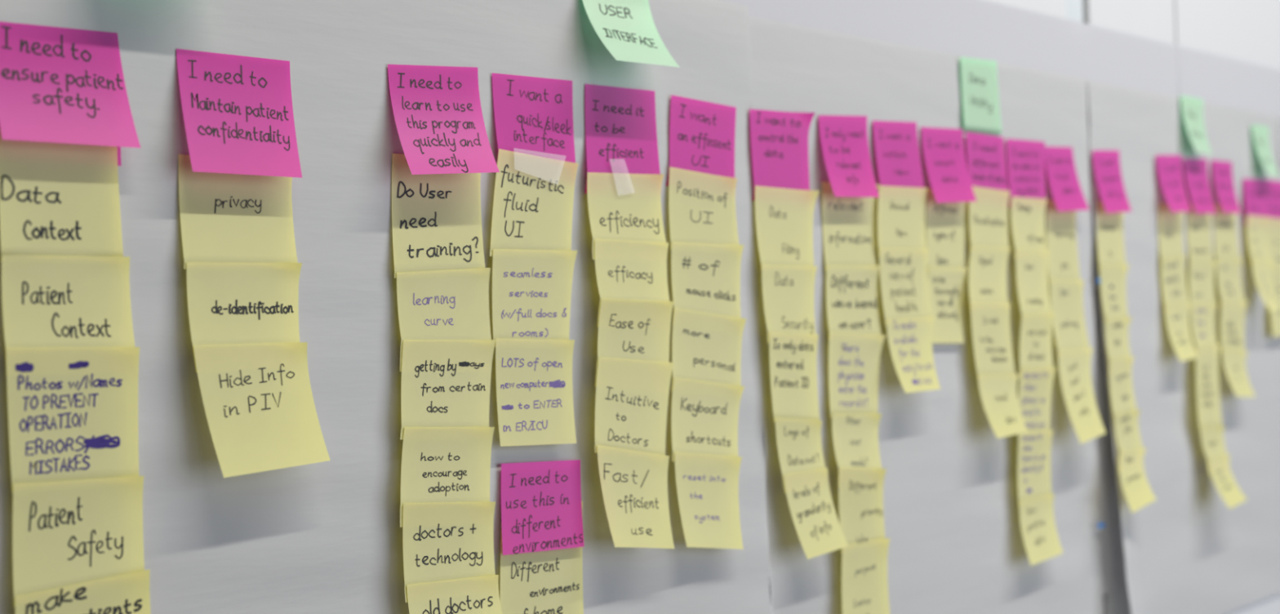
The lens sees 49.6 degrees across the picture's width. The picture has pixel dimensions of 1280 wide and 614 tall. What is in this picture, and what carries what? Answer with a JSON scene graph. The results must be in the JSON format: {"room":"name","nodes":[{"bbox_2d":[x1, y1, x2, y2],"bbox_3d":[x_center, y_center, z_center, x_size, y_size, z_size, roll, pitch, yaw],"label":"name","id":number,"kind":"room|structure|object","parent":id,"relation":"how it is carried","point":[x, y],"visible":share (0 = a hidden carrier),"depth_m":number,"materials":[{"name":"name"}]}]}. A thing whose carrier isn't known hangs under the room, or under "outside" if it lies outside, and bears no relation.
{"room":"office meeting room","nodes":[
{"label":"office meeting room","id":0,"kind":"room"},
{"bbox_2d":[988,0,1279,613],"bbox_3d":[0.507,-0.107,1.803,5.600,3.100,0.116,-1,0,-43],"label":"wall","id":1,"kind":"structure","parent":0,"point":[1246,30],"depth_m":2.00,"materials":[{"name":"white paint"}]},
{"bbox_2d":[0,0,771,613],"bbox_3d":[-0.559,0.103,0.715,1.850,0.759,0.010,-1,0,-43],"label":"whiteboard","id":2,"kind":"object","parent":1,"relation":"attached to","point":[326,537],"visible":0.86,"depth_m":1.04,"materials":[{"name":"plastic"}]},
{"bbox_2d":[0,128,123,262],"bbox_3d":[-0.372,-0.070,0.891,0.078,0.084,0.004,-1,0,-43],"label":"sticky note","id":3,"kind":"object","parent":2,"relation":"attached to","point":[56,198],"visible":1,"depth_m":0.89,"materials":[{"name":"yellow paper"}]},
{"bbox_2d":[1,254,134,375],"bbox_3d":[-0.366,0.006,0.889,0.082,0.078,0.007,-1,0,-43],"label":"sticky note","id":4,"kind":"object","parent":2,"relation":"attached to","point":[49,301],"visible":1,"depth_m":0.89,"materials":[{"name":"yellow paper"}]},
{"bbox_2d":[0,21,141,147],"bbox_3d":[-0.368,-0.143,0.889,0.087,0.078,0.018,-1,0,-43],"label":"sticky note","id":5,"kind":"object","parent":2,"relation":"attached to","point":[58,84],"visible":1,"depth_m":0.89,"materials":[{"name":"pink paper"}]},
{"bbox_2d":[5,346,139,493],"bbox_3d":[-0.361,0.071,0.887,0.084,0.093,0.005,-1,0,-43],"label":"sticky note","id":6,"kind":"object","parent":2,"relation":"attached to","point":[73,411],"visible":1,"depth_m":0.89,"materials":[{"name":"yellow paper"}]},
{"bbox_2d":[12,475,144,607],"bbox_3d":[-0.359,0.147,0.888,0.084,0.076,0.003,-1,0,-43],"label":"sticky note","id":7,"kind":"object","parent":2,"relation":"attached to","point":[71,532],"visible":1,"depth_m":0.89,"materials":[{"name":"yellow paper"}]},
{"bbox_2d":[15,568,151,613],"bbox_3d":[-0.353,0.215,0.888,0.088,0.081,0.003,-1,0,-43],"label":"sticky note","id":8,"kind":"object","parent":2,"relation":"attached to","point":[126,593],"visible":1,"depth_m":0.89,"materials":[{"name":"yellow paper"}]},
{"bbox_2d":[178,154,297,269],"bbox_3d":[-0.282,-0.066,0.974,0.087,0.079,0.008,-1,0,-43],"label":"sticky note","id":9,"kind":"object","parent":2,"relation":"attached to","point":[225,217],"visible":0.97,"depth_m":0.97,"materials":[{"name":"yellow paper"}]},
{"bbox_2d":[176,48,302,177],"bbox_3d":[-0.278,-0.135,0.971,0.086,0.087,0.020,-1,0,-43],"label":"sticky note","id":10,"kind":"object","parent":2,"relation":"attached to","point":[237,110],"visible":1,"depth_m":0.97,"materials":[{"name":"pink paper"}]},
{"bbox_2d":[186,262,302,373],"bbox_3d":[-0.274,0.006,0.969,0.086,0.075,0.007,-1,0,-43],"label":"sticky note","id":11,"kind":"object","parent":2,"relation":"attached to","point":[228,303],"visible":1,"depth_m":0.97,"materials":[{"name":"yellow paper"}]},
{"bbox_2d":[193,342,330,477],"bbox_3d":[-0.261,0.070,0.962,0.092,0.090,0.018,-1,0,-43],"label":"sticky note","id":12,"kind":"object","parent":2,"relation":"attached to","point":[260,411],"visible":1,"depth_m":0.96,"materials":[{"name":"yellow paper"}]},
{"bbox_2d":[391,153,484,278],"bbox_3d":[-0.159,-0.071,1.090,0.088,0.096,0.006,-1,0,-43],"label":"sticky note","id":13,"kind":"object","parent":2,"relation":"attached to","point":[437,218],"visible":0.98,"depth_m":1.09,"materials":[{"name":"yellow paper"}]},
{"bbox_2d":[387,64,499,174],"bbox_3d":[-0.151,-0.147,1.083,0.086,0.094,0.029,-1,0,-43],"label":"sticky note","id":14,"kind":"object","parent":2,"relation":"attached to","point":[437,113],"visible":1,"depth_m":1.08,"materials":[{"name":"pink paper"}]},
{"bbox_2d":[396,267,491,371],"bbox_3d":[-0.152,0.011,1.088,0.088,0.084,0.004,-1,0,-43],"label":"sticky note","id":15,"kind":"object","parent":2,"relation":"attached to","point":[451,304],"visible":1,"depth_m":1.09,"materials":[{"name":"yellow paper"}]},
{"bbox_2d":[400,426,494,527],"bbox_3d":[-0.149,0.132,1.079,0.090,0.083,0.004,-1,0,-43],"label":"sticky note","id":16,"kind":"object","parent":2,"relation":"attached to","point":[439,464],"visible":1,"depth_m":1.08,"materials":[{"name":"yellow paper"}]},
{"bbox_2d":[400,339,495,439],"bbox_3d":[-0.150,0.066,1.085,0.092,0.082,0.004,-1,0,-43],"label":"sticky note","id":17,"kind":"object","parent":2,"relation":"attached to","point":[446,383],"visible":1,"depth_m":1.08,"materials":[{"name":"yellow paper"}]},
{"bbox_2d":[402,501,495,602],"bbox_3d":[-0.147,0.188,1.077,0.086,0.080,0.004,-1,0,-43],"label":"sticky note","id":18,"kind":"object","parent":2,"relation":"attached to","point":[442,540],"visible":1,"depth_m":1.08,"materials":[{"name":"yellow paper"}]},
{"bbox_2d":[406,574,502,613],"bbox_3d":[-0.135,0.252,1.071,0.090,0.085,0.022,-1,0,-43],"label":"sticky note","id":19,"kind":"object","parent":2,"relation":"attached to","point":[479,594],"visible":1,"depth_m":1.08,"materials":[{"name":"yellow paper"}]},
{"bbox_2d":[492,72,575,162],"bbox_3d":[-0.086,-0.149,1.159,0.086,0.090,0.006,-1,0,-43],"label":"sticky note","id":20,"kind":"object","parent":2,"relation":"attached to","point":[534,115],"visible":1,"depth_m":1.16,"materials":[{"name":"pink paper"}]},
{"bbox_2d":[489,148,578,256],"bbox_3d":[-0.087,-0.085,1.151,0.094,0.088,0.004,-1,0,-43],"label":"sticky note","id":21,"kind":"object","parent":2,"relation":"attached to","point":[534,195],"visible":1,"depth_m":1.15,"materials":[{"name":"yellow paper"}]},
{"bbox_2d":[492,248,577,346],"bbox_3d":[-0.086,-0.006,1.148,0.090,0.083,0.004,-1,0,-43],"label":"sticky note","id":22,"kind":"object","parent":2,"relation":"attached to","point":[531,289],"visible":1,"depth_m":1.15,"materials":[{"name":"yellow paper"}]},
{"bbox_2d":[495,337,576,446],"bbox_3d":[-0.085,0.070,1.145,0.081,0.092,0.004,-1,0,-43],"label":"sticky note","id":23,"kind":"object","parent":2,"relation":"attached to","point":[534,376],"visible":1,"depth_m":1.15,"materials":[{"name":"yellow paper"}]},
{"bbox_2d":[500,501,583,613],"bbox_3d":[-0.081,0.233,1.151,0.093,0.142,0.003,-1,0,-43],"label":"sticky note","id":24,"kind":"object","parent":2,"relation":"attached to","point":[548,581],"visible":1,"depth_m":1.15,"materials":[{"name":"yellow paper"}]},
{"bbox_2d":[501,459,584,555],"bbox_3d":[-0.081,0.166,1.150,0.089,0.078,0.005,-1,0,-43],"label":"sticky note","id":25,"kind":"object","parent":2,"relation":"attached to","point":[541,507],"visible":1,"depth_m":1.15,"materials":[{"name":"pink paper"}]},
{"bbox_2d":[584,84,660,193],"bbox_3d":[-0.016,-0.147,1.225,0.088,0.097,0.004,-1,0,-43],"label":"sticky note","id":26,"kind":"object","parent":2,"relation":"attached to","point":[621,132],"visible":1,"depth_m":1.23,"materials":[{"name":"pink paper"}]},
{"bbox_2d":[586,172,666,259],"bbox_3d":[-0.011,-0.079,1.220,0.090,0.080,0.008,-1,0,-43],"label":"sticky note","id":27,"kind":"object","parent":2,"relation":"attached to","point":[625,206],"visible":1,"depth_m":1.22,"materials":[{"name":"yellow paper"}]},
{"bbox_2d":[582,0,679,66],"bbox_3d":[-0.007,-0.251,1.209,0.082,0.087,0.046,-1,0,-43],"label":"sticky note","id":28,"kind":"object","parent":2,"relation":"attached to","point":[627,28],"visible":1,"depth_m":1.21,"materials":[{"name":"green paper"}]},
{"bbox_2d":[594,239,669,326],"bbox_3d":[-0.005,-0.018,1.214,0.089,0.082,0.007,-1,0,-43],"label":"sticky note","id":29,"kind":"object","parent":2,"relation":"attached to","point":[625,269],"visible":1,"depth_m":1.21,"materials":[{"name":"yellow paper"}]},
{"bbox_2d":[595,356,673,455],"bbox_3d":[-0.005,0.091,1.210,0.096,0.097,0.003,-1,0,-43],"label":"sticky note","id":30,"kind":"object","parent":2,"relation":"attached to","point":[632,399],"visible":1,"depth_m":1.21,"materials":[{"name":"yellow paper"}]},
{"bbox_2d":[595,297,674,386],"bbox_3d":[-0.004,0.035,1.211,0.090,0.087,0.008,-1,0,-43],"label":"sticky note","id":31,"kind":"object","parent":2,"relation":"attached to","point":[628,329],"visible":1,"depth_m":1.21,"materials":[{"name":"yellow paper"}]},
{"bbox_2d":[596,444,674,548],"bbox_3d":[0.000,0.165,1.200,0.084,0.097,0.014,-1,0,-43],"label":"sticky note","id":32,"kind":"object","parent":2,"relation":"attached to","point":[634,483],"visible":1,"depth_m":1.20,"materials":[{"name":"yellow paper"}]},
{"bbox_2d":[666,94,736,186],"bbox_3d":[0.059,-0.150,1.296,0.097,0.091,0.004,-1,0,-43],"label":"sticky note","id":33,"kind":"object","parent":2,"relation":"attached to","point":[703,133],"visible":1,"depth_m":1.30,"materials":[{"name":"pink paper"}]},
{"bbox_2d":[668,166,738,249],"bbox_3d":[0.061,-0.089,1.291,0.091,0.079,0.005,-1,0,-43],"label":"sticky note","id":34,"kind":"object","parent":2,"relation":"attached to","point":[702,206],"visible":1,"depth_m":1.29,"materials":[{"name":"yellow paper"}]},
{"bbox_2d":[671,241,743,324],"bbox_3d":[0.064,-0.016,1.290,0.094,0.088,0.005,-1,0,-43],"label":"sticky note","id":35,"kind":"object","parent":2,"relation":"attached to","point":[706,277],"visible":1,"depth_m":1.29,"materials":[{"name":"yellow paper"}]},
{"bbox_2d":[671,377,744,462],"bbox_3d":[0.063,0.107,1.280,0.100,0.087,0.006,-1,0,-43],"label":"sticky note","id":36,"kind":"object","parent":2,"relation":"attached to","point":[704,415],"visible":1,"depth_m":1.28,"materials":[{"name":"yellow paper"}]},
{"bbox_2d":[671,307,746,391],"bbox_3d":[0.065,0.044,1.288,0.100,0.088,0.005,-1,0,-43],"label":"sticky note","id":37,"kind":"object","parent":2,"relation":"attached to","point":[706,346],"visible":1,"depth_m":1.29,"materials":[{"name":"yellow paper"}]},
{"bbox_2d":[674,452,743,549],"bbox_3d":[0.067,0.178,1.270,0.085,0.097,0.011,-1,0,-43],"label":"sticky note","id":38,"kind":"object","parent":2,"relation":"attached to","point":[708,485],"visible":1,"depth_m":1.27,"materials":[{"name":"yellow paper"}]},
{"bbox_2d":[722,0,1179,606],"bbox_3d":[-0.289,0.025,0.978,2.906,0.741,0.001,-1,0,-43],"label":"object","id":39,"kind":"structure","parent":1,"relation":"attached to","point":[984,29],"depth_m":1.72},
{"bbox_2d":[748,16,1103,613],"bbox_3d":[0.353,0.085,1.565,0.644,0.749,0.011,-1,0,-43],"label":"whiteboard","id":40,"kind":"object","parent":39,"relation":"attached to","point":[951,509],"visible":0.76,"depth_m":1.55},
{"bbox_2d":[749,108,814,200],"bbox_3d":[0.143,-0.149,1.369,0.088,0.093,0.009,-1,0,-43],"label":"sticky note","id":41,"kind":"object","parent":40,"relation":"attached to","point":[779,139],"visible":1,"depth_m":1.37,"materials":[{"name":"pink paper"}]},
{"bbox_2d":[755,185,820,270],"bbox_3d":[0.147,-0.076,1.368,0.090,0.084,0.007,-1,0,-43],"label":"sticky note","id":42,"kind":"object","parent":40,"relation":"attached to","point":[784,216],"visible":1,"depth_m":1.37,"materials":[{"name":"yellow paper"}]},
{"bbox_2d":[761,264,817,342],"bbox_3d":[0.149,-0.001,1.362,0.081,0.081,0.004,-1,0,-43],"label":"sticky note","id":43,"kind":"object","parent":40,"relation":"attached to","point":[788,291],"visible":1,"depth_m":1.36,"materials":[{"name":"yellow paper"}]},
{"bbox_2d":[768,332,819,422],"bbox_3d":[0.152,0.071,1.359,0.072,0.094,0.004,-1,0,-43],"label":"sticky note","id":44,"kind":"object","parent":40,"relation":"attached to","point":[793,356],"visible":1,"depth_m":1.36,"materials":[{"name":"yellow paper"}]},
{"bbox_2d":[775,417,825,493],"bbox_3d":[0.160,0.143,1.362,0.076,0.075,0.004,-1,0,-43],"label":"sticky note","id":45,"kind":"object","parent":40,"relation":"attached to","point":[799,445],"visible":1,"depth_m":1.36,"materials":[{"name":"yellow paper"}]},
{"bbox_2d":[783,467,848,559],"bbox_3d":[0.173,0.203,1.363,0.079,0.083,0.015,-1,0,-43],"label":"sticky note","id":46,"kind":"object","parent":40,"relation":"attached to","point":[815,521],"visible":1,"depth_m":1.36,"materials":[{"name":"yellow paper"}]},
{"bbox_2d":[818,115,879,197],"bbox_3d":[0.219,-0.157,1.434,0.080,0.090,0.018,-1,0,-43],"label":"sticky note","id":47,"kind":"object","parent":40,"relation":"attached to","point":[843,138],"visible":1,"depth_m":1.43,"materials":[{"name":"pink paper"}]},
{"bbox_2d":[822,182,879,271],"bbox_3d":[0.221,-0.084,1.444,0.091,0.092,0.005,-1,0,-43],"label":"sticky note","id":48,"kind":"object","parent":40,"relation":"attached to","point":[848,222],"visible":0.94,"depth_m":1.44,"materials":[{"name":"yellow paper"}]},
{"bbox_2d":[826,265,881,339],"bbox_3d":[0.223,-0.002,1.441,0.088,0.082,0.005,-1,0,-43],"label":"sticky note","id":49,"kind":"object","parent":40,"relation":"attached to","point":[851,291],"visible":1,"depth_m":1.44,"materials":[{"name":"yellow paper"}]},
{"bbox_2d":[831,413,881,488],"bbox_3d":[0.227,0.148,1.430,0.078,0.082,0.007,-1,0,-43],"label":"sticky note","id":50,"kind":"object","parent":40,"relation":"attached to","point":[855,436],"visible":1,"depth_m":1.43,"materials":[{"name":"yellow paper"}]},
{"bbox_2d":[828,332,885,417],"bbox_3d":[0.226,0.071,1.438,0.093,0.093,0.005,-1,0,-43],"label":"sticky note","id":51,"kind":"object","parent":40,"relation":"attached to","point":[854,359],"visible":1,"depth_m":1.44,"materials":[{"name":"yellow paper"}]},
{"bbox_2d":[838,467,886,553],"bbox_3d":[0.231,0.206,1.427,0.078,0.089,0.009,-1,0,-43],"label":"sticky note","id":52,"kind":"object","parent":40,"relation":"attached to","point":[860,490],"visible":0.98,"depth_m":1.43,"materials":[{"name":"yellow paper"}]},
{"bbox_2d":[841,537,889,613],"bbox_3d":[0.235,0.292,1.431,0.079,0.100,0.005,-1,0,-43],"label":"sticky note","id":53,"kind":"object","parent":40,"relation":"attached to","point":[864,582],"visible":1,"depth_m":1.43,"materials":[{"name":"yellow paper"}]},
{"bbox_2d":[872,120,924,187],"bbox_3d":[0.281,-0.161,1.501,0.084,0.086,0.004,-1,0,-43],"label":"sticky note","id":54,"kind":"object","parent":40,"relation":"attached to","point":[896,143],"visible":0.99,"depth_m":1.50,"materials":[{"name":"pink paper"}]},
{"bbox_2d":[877,185,928,257],"bbox_3d":[0.284,-0.092,1.498,0.090,0.077,0.003,-1,0,-43],"label":"sticky note","id":55,"kind":"object","parent":40,"relation":"attached to","point":[901,211],"visible":0.99,"depth_m":1.50,"materials":[{"name":"yellow paper"}]},
{"bbox_2d":[879,247,933,325],"bbox_3d":[0.288,-0.022,1.497,0.089,0.083,0.004,-1,0,-43],"label":"sticky note","id":56,"kind":"object","parent":40,"relation":"attached to","point":[904,277],"visible":1,"depth_m":1.50,"materials":[{"name":"yellow paper"}]},
{"bbox_2d":[886,316,940,393],"bbox_3d":[0.301,0.051,1.489,0.085,0.078,0.021,-1,0,-43],"label":"sticky note","id":57,"kind":"object","parent":40,"relation":"attached to","point":[909,340],"visible":1,"depth_m":1.49,"materials":[{"name":"yellow paper"}]},
{"bbox_2d":[926,187,968,273],"bbox_3d":[0.349,-0.086,1.565,0.086,0.096,0.004,-1,0,-43],"label":"sticky note","id":58,"kind":"object","parent":40,"relation":"attached to","point":[945,221],"visible":0.94,"depth_m":1.56,"materials":[{"name":"yellow paper"}]},
{"bbox_2d":[928,266,967,342],"bbox_3d":[0.348,-0.002,1.558,0.072,0.086,0.004,-1,0,-43],"label":"sticky note","id":59,"kind":"object","parent":40,"relation":"attached to","point":[946,285],"visible":1,"depth_m":1.56,"materials":[{"name":"yellow paper"}]},
{"bbox_2d":[921,126,976,202],"bbox_3d":[0.348,-0.159,1.554,0.080,0.088,0.018,-1,0,-43],"label":"sticky note","id":60,"kind":"object","parent":40,"relation":"attached to","point":[944,152],"visible":1,"depth_m":1.55,"materials":[{"name":"pink paper"}]},
{"bbox_2d":[960,57,1001,134],"bbox_3d":[0.398,-0.247,1.615,0.079,0.088,0.004,-1,0,-43],"label":"sticky note","id":61,"kind":"object","parent":40,"relation":"attached to","point":[980,86],"visible":1,"depth_m":1.61,"materials":[{"name":"green paper"}]},
{"bbox_2d":[965,131,1008,203],"bbox_3d":[0.406,-0.160,1.618,0.083,0.084,0.004,-1,0,-43],"label":"sticky note","id":62,"kind":"object","parent":40,"relation":"attached to","point":[986,161],"visible":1,"depth_m":1.62,"materials":[{"name":"pink paper"}]},
{"bbox_2d":[968,186,1010,251],"bbox_3d":[0.408,-0.102,1.613,0.085,0.077,0.004,-1,0,-43],"label":"sticky note","id":63,"kind":"object","parent":40,"relation":"attached to","point":[988,215],"visible":0.98,"depth_m":1.61,"materials":[{"name":"yellow paper"}]},
{"bbox_2d":[968,245,1010,310],"bbox_3d":[0.406,-0.033,1.605,0.094,0.076,0.007,-1,0,-43],"label":"sticky note","id":64,"kind":"object","parent":40,"relation":"attached to","point":[988,265],"visible":1,"depth_m":1.60,"materials":[{"name":"yellow paper"}]},
{"bbox_2d":[970,302,1015,379],"bbox_3d":[0.408,0.040,1.599,0.088,0.092,0.004,-1,0,-43],"label":"sticky note","id":65,"kind":"object","parent":40,"relation":"attached to","point":[990,322],"visible":1,"depth_m":1.60,"materials":[{"name":"yellow paper"}]},
{"bbox_2d":[977,374,1027,438],"bbox_3d":[0.422,0.112,1.595,0.081,0.073,0.020,-1,0,-43],"label":"sticky note","id":66,"kind":"object","parent":40,"relation":"attached to","point":[998,393],"visible":1,"depth_m":1.59,"materials":[{"name":"yellow paper"}]},
{"bbox_2d":[1006,138,1045,207],"bbox_3d":[0.470,-0.161,1.678,0.087,0.084,0.004,-1,0,-43],"label":"sticky note","id":67,"kind":"object","parent":40,"relation":"attached to","point":[1025,158],"visible":1,"depth_m":1.68,"materials":[{"name":"pink paper"}]},
{"bbox_2d":[1010,196,1047,260],"bbox_3d":[0.471,-0.094,1.670,0.079,0.077,0.005,-1,0,-43],"label":"sticky note","id":68,"kind":"object","parent":40,"relation":"attached to","point":[1027,214],"visible":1,"depth_m":1.67,"materials":[{"name":"yellow paper"}]},
{"bbox_2d":[1015,248,1051,319],"bbox_3d":[0.474,-0.028,1.663,0.076,0.083,0.008,-1,0,-43],"label":"sticky note","id":69,"kind":"object","parent":40,"relation":"attached to","point":[1032,281],"visible":1,"depth_m":1.66,"materials":[{"name":"yellow paper"}]},
{"bbox_2d":[1017,430,1053,506],"bbox_3d":[0.473,0.190,1.658,0.077,0.089,0.004,-1,0,-41],"label":"sticky note","id":70,"kind":"object","parent":40,"relation":"attached to","point":[1033,468],"visible":1,"depth_m":1.66,"materials":[{"name":"yellow paper"}]},
{"bbox_2d":[1017,313,1053,378],"bbox_3d":[0.474,0.048,1.657,0.075,0.080,0.006,-1,0,-43],"label":"sticky note","id":71,"kind":"object","parent":40,"relation":"attached to","point":[1036,330],"visible":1,"depth_m":1.66,"materials":[{"name":"yellow paper"}]},
{"bbox_2d":[1017,367,1056,436],"bbox_3d":[0.475,0.113,1.658,0.080,0.086,0.007,-1,0,-43],"label":"sticky note","id":72,"kind":"object","parent":40,"relation":"attached to","point":[1035,387],"visible":0.98,"depth_m":1.66,"materials":[{"name":"yellow paper"}]},
{"bbox_2d":[1019,493,1063,565],"bbox_3d":[0.480,0.265,1.652,0.075,0.075,0.013,-1,0,-43],"label":"sticky note","id":73,"kind":"object","parent":40,"relation":"attached to","point":[1040,536],"visible":1,"depth_m":1.65,"materials":[{"name":"yellow paper"}]},
{"bbox_2d":[1046,200,1080,284],"bbox_3d":[0.529,-0.080,1.731,0.076,0.107,0.004,-1,0,-43],"label":"sticky note","id":74,"kind":"object","parent":40,"relation":"attached to","point":[1061,236],"visible":0.97,"depth_m":1.73,"materials":[{"name":"yellow paper"}]},
{"bbox_2d":[1044,146,1089,211],"bbox_3d":[0.532,-0.160,1.726,0.075,0.084,0.017,-1,0,-43],"label":"sticky note","id":75,"kind":"object","parent":40,"relation":"attached to","point":[1066,190],"visible":1,"depth_m":1.73,"materials":[{"name":"pink paper"}]},
{"bbox_2d":[1049,278,1089,358],"bbox_3d":[0.537,0.013,1.730,0.080,0.098,0.007,-1,0,-43],"label":"sticky note","id":76,"kind":"object","parent":40,"relation":"attached to","point":[1066,295],"visible":1,"depth_m":1.73,"materials":[{"name":"yellow paper"}]},
{"bbox_2d":[1057,347,1106,444],"bbox_3d":[0.553,0.109,1.716,0.084,0.114,0.030,-1,0,-43],"label":"sticky note","id":77,"kind":"object","parent":40,"relation":"attached to","point":[1074,365],"visible":1,"depth_m":1.72,"materials":[{"name":"yellow paper"}]},
{"bbox_2d":[1177,45,1279,175],"bbox_3d":[1.396,-0.017,2.543,1.693,0.741,0.001,-1,0,-43],"label":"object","id":78,"kind":"object","parent":1,"relation":"attached to","point":[1208,77],"visible":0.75,"depth_m":2.08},
{"bbox_2d":[1088,80,1279,613],"bbox_3d":[0.818,0.074,1.972,0.585,0.747,0.044,-1,0,-43],"label":"whiteboard","id":79,"kind":"object","parent":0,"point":[1186,551],"visible":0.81,"depth_m":1.95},
{"bbox_2d":[1097,200,1125,269],"bbox_3d":[0.616,-0.093,1.808,0.077,0.090,0.005,-1,0,-43],"label":"sticky note","id":80,"kind":"object","parent":79,"relation":"attached to","point":[1110,242],"visible":0.95,"depth_m":1.81,"materials":[{"name":"yellow paper"}]},
{"bbox_2d":[1093,150,1131,213],"bbox_3d":[0.617,-0.164,1.804,0.069,0.086,0.017,-1,0,-43],"label":"sticky note","id":81,"kind":"object","parent":79,"relation":"attached to","point":[1107,166],"visible":1,"depth_m":1.80,"materials":[{"name":"pink paper"}]},
{"bbox_2d":[1100,264,1129,324],"bbox_3d":[0.619,-0.016,1.803,0.070,0.078,0.005,-1,0,-43],"label":"sticky note","id":82,"kind":"object","parent":79,"relation":"attached to","point":[1113,277],"visible":1,"depth_m":1.80,"materials":[{"name":"yellow paper"}]},
{"bbox_2d":[1105,316,1132,376],"bbox_3d":[0.623,0.050,1.798,0.063,0.076,0.005,-1,0,-43],"label":"sticky note","id":83,"kind":"object","parent":79,"relation":"attached to","point":[1116,327],"visible":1,"depth_m":1.80,"materials":[{"name":"yellow paper"}]},
{"bbox_2d":[1109,356,1137,418],"bbox_3d":[0.625,0.104,1.793,0.061,0.077,0.006,-1,0,-43],"label":"sticky note","id":84,"kind":"object","parent":79,"relation":"attached to","point":[1122,398],"visible":1,"depth_m":1.79,"materials":[{"name":"yellow paper"}]},
{"bbox_2d":[1114,409,1142,473],"bbox_3d":[0.632,0.173,1.790,0.071,0.076,0.007,-1,0,-43],"label":"sticky note","id":85,"kind":"object","parent":79,"relation":"attached to","point":[1126,424],"visible":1,"depth_m":1.79,"materials":[{"name":"yellow paper"}]},
{"bbox_2d":[1119,448,1155,512],"bbox_3d":[0.638,0.221,1.774,0.087,0.074,0.027,-1,0,-43],"label":"sticky note","id":86,"kind":"object","parent":79,"relation":"attached to","point":[1137,491],"visible":1,"depth_m":1.78,"materials":[{"name":"yellow paper"}]},
{"bbox_2d":[1158,203,1183,262],"bbox_3d":[0.742,-0.102,1.930,0.078,0.082,0.003,-1,0,-43],"label":"sticky note","id":87,"kind":"object","parent":79,"relation":"attached to","point":[1170,224],"visible":0.93,"depth_m":1.93,"materials":[{"name":"yellow paper"}]},
{"bbox_2d":[1155,155,1191,212],"bbox_3d":[0.745,-0.172,1.922,0.076,0.084,0.020,-1,0,-43],"label":"sticky note","id":88,"kind":"object","parent":79,"relation":"attached to","point":[1169,166],"visible":1,"depth_m":1.92,"materials":[{"name":"pink paper"}]},
{"bbox_2d":[1160,255,1189,314],"bbox_3d":[0.745,-0.032,1.928,0.076,0.081,0.004,-1,0,-43],"label":"sticky note","id":89,"kind":"object","parent":79,"relation":"attached to","point":[1174,286],"visible":1,"depth_m":1.93,"materials":[{"name":"yellow paper"}]},
{"bbox_2d":[1165,302,1197,361],"bbox_3d":[0.755,0.034,1.917,0.080,0.080,0.022,-1,0,-43],"label":"sticky note","id":90,"kind":"object","parent":79,"relation":"attached to","point":[1177,315],"visible":1,"depth_m":1.92,"materials":[{"name":"yellow paper"}]},
{"bbox_2d":[1180,95,1212,155],"bbox_3d":[0.797,-0.258,1.973,0.070,0.084,0.020,-1,0,-43],"label":"sticky note","id":91,"kind":"object","parent":79,"relation":"attached to","point":[1192,108],"visible":1,"depth_m":1.97,"materials":[{"name":"green paper"}]},
{"bbox_2d":[1183,158,1216,213],"bbox_3d":[0.801,-0.174,1.979,0.073,0.081,0.014,-1,0,-43],"label":"sticky note","id":92,"kind":"object","parent":79,"relation":"attached to","point":[1196,169],"visible":1,"depth_m":1.98,"materials":[{"name":"pink paper"}]},
{"bbox_2d":[1186,203,1213,264],"bbox_3d":[0.805,-0.104,1.988,0.078,0.087,0.004,-1,0,-43],"label":"sticky note","id":93,"kind":"object","parent":79,"relation":"attached to","point":[1198,224],"visible":0.95,"depth_m":1.99,"materials":[{"name":"yellow paper"}]},
{"bbox_2d":[1189,260,1217,314],"bbox_3d":[0.807,-0.028,1.984,0.086,0.077,0.004,-1,0,-43],"label":"sticky note","id":94,"kind":"object","parent":79,"relation":"attached to","point":[1201,273],"visible":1,"depth_m":1.99,"materials":[{"name":"yellow paper"}]},
{"bbox_2d":[1191,302,1217,351],"bbox_3d":[0.807,0.033,1.976,0.086,0.078,0.008,-1,0,-43],"label":"sticky note","id":95,"kind":"object","parent":79,"relation":"attached to","point":[1202,314],"visible":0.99,"depth_m":1.98,"materials":[{"name":"yellow paper"}]},
{"bbox_2d":[1195,344,1222,429],"bbox_3d":[0.808,0.114,1.966,0.074,0.123,0.004,-1,0,-43],"label":"sticky note","id":96,"kind":"object","parent":79,"relation":"attached to","point":[1209,411],"visible":1,"depth_m":1.97,"materials":[{"name":"yellow paper"}]},
{"bbox_2d":[1213,203,1239,261],"bbox_3d":[0.867,-0.109,2.045,0.079,0.085,0.005,-1,0,-43],"label":"sticky note","id":97,"kind":"object","parent":79,"relation":"attached to","point":[1226,246],"visible":0.93,"depth_m":2.04,"materials":[{"name":"yellow paper"}]},
{"bbox_2d":[1212,160,1241,213],"bbox_3d":[0.865,-0.176,2.036,0.067,0.078,0.015,-1,0,-43],"label":"sticky note","id":98,"kind":"object","parent":79,"relation":"attached to","point":[1222,170],"visible":1,"depth_m":2.04,"materials":[{"name":"pink paper"}]},
{"bbox_2d":[1208,454,1246,508],"bbox_3d":[0.833,0.247,1.961,0.065,0.070,0.026,-1,0,-43],"label":"sticky note","id":99,"kind":"object","parent":79,"relation":"attached to","point":[1220,472],"visible":1,"depth_m":1.97,"materials":[{"name":"yellow paper"}]},
{"bbox_2d":[1216,257,1244,310],"bbox_3d":[0.872,-0.033,2.045,0.082,0.078,0.004,-1,0,-43],"label":"sticky note","id":100,"kind":"object","parent":79,"relation":"attached to","point":[1228,269],"visible":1,"depth_m":2.04,"materials":[{"name":"yellow paper"}]},
{"bbox_2d":[1220,300,1248,352],"bbox_3d":[0.876,0.031,2.042,0.089,0.081,0.005,-1,0,-43],"label":"sticky note","id":101,"kind":"object","parent":79,"relation":"attached to","point":[1233,312],"visible":1,"depth_m":2.04,"materials":[{"name":"yellow paper"}]},
{"bbox_2d":[1222,349,1255,396],"bbox_3d":[0.882,0.097,2.031,0.078,0.073,0.020,-1,0,-43],"label":"sticky note","id":102,"kind":"object","parent":79,"relation":"attached to","point":[1234,361],"visible":1,"depth_m":2.03,"materials":[{"name":"yellow paper"}]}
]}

